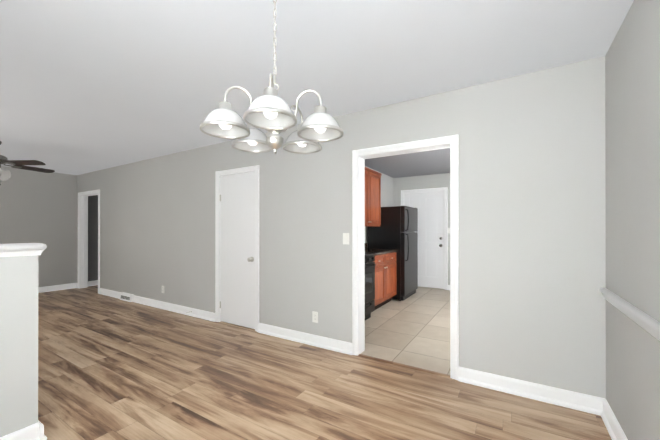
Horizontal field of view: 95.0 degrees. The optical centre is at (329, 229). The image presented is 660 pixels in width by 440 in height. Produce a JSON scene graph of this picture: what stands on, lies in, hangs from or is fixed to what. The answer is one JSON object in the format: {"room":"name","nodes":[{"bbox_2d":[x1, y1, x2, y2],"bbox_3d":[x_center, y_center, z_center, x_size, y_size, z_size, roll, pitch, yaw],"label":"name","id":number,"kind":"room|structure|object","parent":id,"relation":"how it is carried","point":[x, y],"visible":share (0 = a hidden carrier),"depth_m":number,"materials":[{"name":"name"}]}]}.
{"room":"dining room","nodes":[
{"label":"dining room","id":0,"kind":"room"},
{"bbox_2d":[0,255,37,436],"bbox_3d":[-2.105,0.691,1.315,0.115,1.135,1.215,0,0,31],"label":"wall","id":1,"kind":"structure","parent":0,"point":[18,342],"depth_m":1.73,"materials":[{"name":"paint"}]},
{"bbox_2d":[0,420,46,439],"bbox_3d":[-2.025,1.204,1.318,0.048,0.110,1.187,0,0,31],"label":"baseboard","id":2,"kind":"structure","parent":1,"relation":"attached to","point":[35,431],"depth_m":1.76,"materials":[{"name":"white wood"}]},
{"bbox_2d":[0,166,97,286],"bbox_3d":[-5.986,0.047,5.881,0.130,2.440,5.210,0,0,31],"label":"wall","id":3,"kind":"structure","parent":0,"point":[37,207],"depth_m":6.18,"materials":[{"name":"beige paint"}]},
{"bbox_2d":[38,283,77,292],"bbox_3d":[-6.316,1.210,5.159,0.060,0.110,3.256,0,0,31],"label":"baseboard","id":4,"kind":"structure","parent":3,"relation":"attached to","point":[74,285],"depth_m":6.27,"materials":[{"name":"white wood"}]},
{"bbox_2d":[88,280,97,285],"bbox_3d":[-5.017,1.214,7.306,0.032,0.110,1.504,0,0,31],"label":"baseboard","id":5,"kind":"structure","parent":3,"relation":"attached to","point":[90,283],"depth_m":6.79,"materials":[{"name":"white wood"}]},
{"bbox_2d":[0,0,633,177],"bbox_3d":[-1.648,-1.236,4.576,8.895,0.120,7.510,0,0,31],"label":"ceiling","id":6,"kind":"structure","parent":0,"point":[87,86],"depth_m":2.10,"materials":[{"name":"paint"}]},
{"bbox_2d":[0,141,54,184],"bbox_3d":[-4.482,-0.880,4.052,1.249,0.593,1.268,0,0,31],"label":"ceiling fan","id":7,"kind":"object","parent":6,"relation":"hanging from","point":[5,175],"visible":1,"depth_m":4.05,"materials":[{"name":"brown wood"}]},
{"bbox_2d":[200,0,343,153],"bbox_3d":[-0.252,-0.769,1.452,0.634,0.825,0.617,0,0,31],"label":"chandelier","id":8,"kind":"object","parent":6,"relation":"hanging from","point":[271,112],"visible":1,"depth_m":1.36,"materials":[{"name":"silver metal"}]},
{"bbox_2d":[38,285,611,439],"bbox_3d":[-2.248,1.313,3.591,8.895,0.100,5.210,0,0,31],"label":"floor","id":9,"kind":"structure","parent":0,"point":[111,368],"depth_m":2.35,"materials":[{"name":"brown wood"}]},
{"bbox_2d":[77,56,605,398],"bbox_3d":[-1.775,0.044,4.366,8.895,2.440,0.130,0,0,31],"label":"wall","id":10,"kind":"structure","parent":0,"point":[532,247],"depth_m":2.50,"materials":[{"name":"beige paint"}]},
{"bbox_2d":[78,190,99,291],"bbox_3d":[-4.950,0.240,6.309,1.000,2.055,0.169,0,0,31],"label":"door frame","id":11,"kind":"structure","parent":10,"relation":"attached to","point":[82,196],"depth_m":6.50,"materials":[{"name":"white wood"}]},
{"bbox_2d":[120,292,133,301],"bbox_3d":[-3.614,1.205,5.377,0.380,0.122,0.062,0,0,31],"label":"floor vent","id":12,"kind":"object","parent":10,"relation":"attached to","point":[124,296],"visible":1,"depth_m":5.34,"materials":[{"name":"white metal"}]},
{"bbox_2d":[98,288,214,321],"bbox_3d":[-3.069,1.210,5.061,3.512,0.110,0.032,0,0,31],"label":"baseboard","id":13,"kind":"structure","parent":10,"relation":"attached to","point":[202,314],"depth_m":4.74,"materials":[{"name":"white wood"}]},
{"bbox_2d":[215,165,258,330],"bbox_3d":[-1.183,0.236,4.003,0.809,2.055,0.169,0,0,31],"label":"door frame","id":14,"kind":"structure","parent":10,"relation":"attached to","point":[255,169],"depth_m":4.01,"materials":[{"name":"white wood"}]},
{"bbox_2d":[220,172,254,328],"bbox_3d":[-1.222,0.264,3.946,0.678,1.974,0.097,0,0,31],"label":"closet door","id":15,"kind":"structure","parent":10,"relation":"in","point":[237,249],"depth_m":3.95,"materials":[{"name":"white paint"}]},
{"bbox_2d":[257,323,351,354],"bbox_3d":[-0.328,1.207,3.383,1.295,0.110,0.032,0,0,31],"label":"baseboard","id":16,"kind":"structure","parent":10,"relation":"attached to","point":[340,346],"depth_m":3.33,"materials":[{"name":"white wood"}]},
{"bbox_2d":[312,311,317,322],"bbox_3d":[-0.162,0.957,3.296,0.072,0.117,0.008,0,0,31],"label":"electrical outlet plate","id":17,"kind":"object","parent":10,"relation":"attached to","point":[315,317],"visible":1,"depth_m":3.29,"materials":[{"name":"white plastic"}]},
{"bbox_2d":[343,233,348,244],"bbox_3d":[0.162,0.097,3.095,0.072,0.117,0.016,0,0,31],"label":"light switch","id":18,"kind":"object","parent":10,"relation":"attached to","point":[345,238],"visible":1,"depth_m":3.09,"materials":[{"name":"white plastic"}]},
{"bbox_2d":[358,354,449,377],"bbox_3d":[0.661,1.256,2.807,0.865,0.010,0.048,0,0,31],"label":"trim","id":19,"kind":"structure","parent":10,"relation":"attached to","point":[407,366],"depth_m":2.77,"materials":[{"name":"brown wood"}]},
{"bbox_2d":[352,134,458,379],"bbox_3d":[0.690,0.234,2.856,0.995,2.055,0.169,0,0,31],"label":"door frame","id":20,"kind":"structure","parent":10,"relation":"attached to","point":[360,156],"depth_m":3.02,"materials":[{"name":"white wood"}]},
{"bbox_2d":[458,367,595,413],"bbox_3d":[1.445,1.205,2.298,0.874,0.110,0.032,0,0,31],"label":"baseboard","id":21,"kind":"structure","parent":10,"relation":"attached to","point":[548,394],"depth_m":2.26,"materials":[{"name":"white wood"}]},
{"bbox_2d":[365,166,394,242],"bbox_3d":[0.452,0.046,5.385,0.150,2.440,3.934,0,0,31],"label":"wall","id":22,"kind":"structure","parent":0,"point":[391,188],"depth_m":6.54,"materials":[{"name":"paint"}]},
{"bbox_2d":[365,167,380,226],"bbox_3d":[0.499,-0.537,5.062,0.300,0.935,1.121,0,0,31],"label":"upper cabinet","id":23,"kind":"object","parent":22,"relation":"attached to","point":[372,198],"depth_m":5.15,"materials":[{"name":"brown wood"}]},
{"bbox_2d":[361,286,449,374],"bbox_3d":[1.707,1.313,4.556,3.155,0.103,4.034,0,0,31],"label":"floor","id":24,"kind":"structure","parent":0,"point":[413,330],"depth_m":3.73,"materials":[{"name":"beige tile"}]},
{"bbox_2d":[365,253,375,319],"bbox_3d":[0.189,0.721,4.157,0.702,1.085,0.764,0,0,31],"label":"stove","id":25,"kind":"object","parent":24,"relation":"on","point":[370,264],"visible":0.1,"depth_m":4.17,"materials":[{"name":"black metal"}]},
{"bbox_2d":[365,243,396,309],"bbox_3d":[0.644,0.759,4.980,0.613,1.012,1.111,0,0,31],"label":"base cabinet","id":26,"kind":"object","parent":24,"relation":"on","point":[385,278],"visible":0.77,"depth_m":4.86,"materials":[{"name":"brown wood"}]},
{"bbox_2d":[367,206,417,300],"bbox_3d":[1.236,0.422,5.763,0.763,1.686,0.830,0,0,31],"label":"fridge","id":27,"kind":"object","parent":24,"relation":"on","point":[397,229],"visible":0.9,"depth_m":5.39,"materials":[{"name":"black metal"}]},
{"bbox_2d":[395,173,449,284],"bbox_3d":[2.735,0.047,6.218,2.875,2.440,0.130,0,0,31],"label":"wall","id":28,"kind":"structure","parent":0,"point":[435,180],"depth_m":6.54,"materials":[{"name":"paint"}]},
{"bbox_2d":[404,191,443,288],"bbox_3d":[2.035,0.224,6.582,0.862,2.064,0.108,0,0,31],"label":"kitchen door","id":29,"kind":"structure","parent":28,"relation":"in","point":[429,206],"depth_m":6.52,"materials":[{"name":"white paint"}]},
{"bbox_2d":[605,0,659,439],"bbox_3d":[2.090,0.040,2.286,0.130,2.440,7.510,0,0,31],"label":"wall","id":30,"kind":"structure","parent":0,"point":[632,125],"depth_m":1.56,"materials":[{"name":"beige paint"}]},
{"bbox_2d":[596,397,627,439],"bbox_3d":[0.994,1.202,0.649,0.032,0.110,3.316,0,0,31],"label":"baseboard","id":31,"kind":"structure","parent":30,"relation":"attached to","point":[600,406],"depth_m":1.90,"materials":[{"name":"white wood"}]},
{"bbox_2d":[600,288,659,340],"bbox_3d":[0.995,0.431,0.649,0.029,0.072,3.316,0,0,31],"label":"trim","id":32,"kind":"structure","parent":30,"relation":"attached to","point":[647,323],"depth_m":1.50,"materials":[{"name":"white wood"}]},
{"bbox_3d":[-3.574,0.039,1.427,8.635,2.440,0.130,0,0,31],"label":"wall","id":33,"kind":"structure","parent":0,"visible":0},
{"bbox_2d":[0,243,46,256],"bbox_3d":[-2.096,0.119,1.330,0.183,0.070,1.249,0,0,31],"label":"trim","id":34,"kind":"structure","parent":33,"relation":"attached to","point":[18,249],"depth_m":1.73,"materials":[{"name":"white wood"}]}
]}

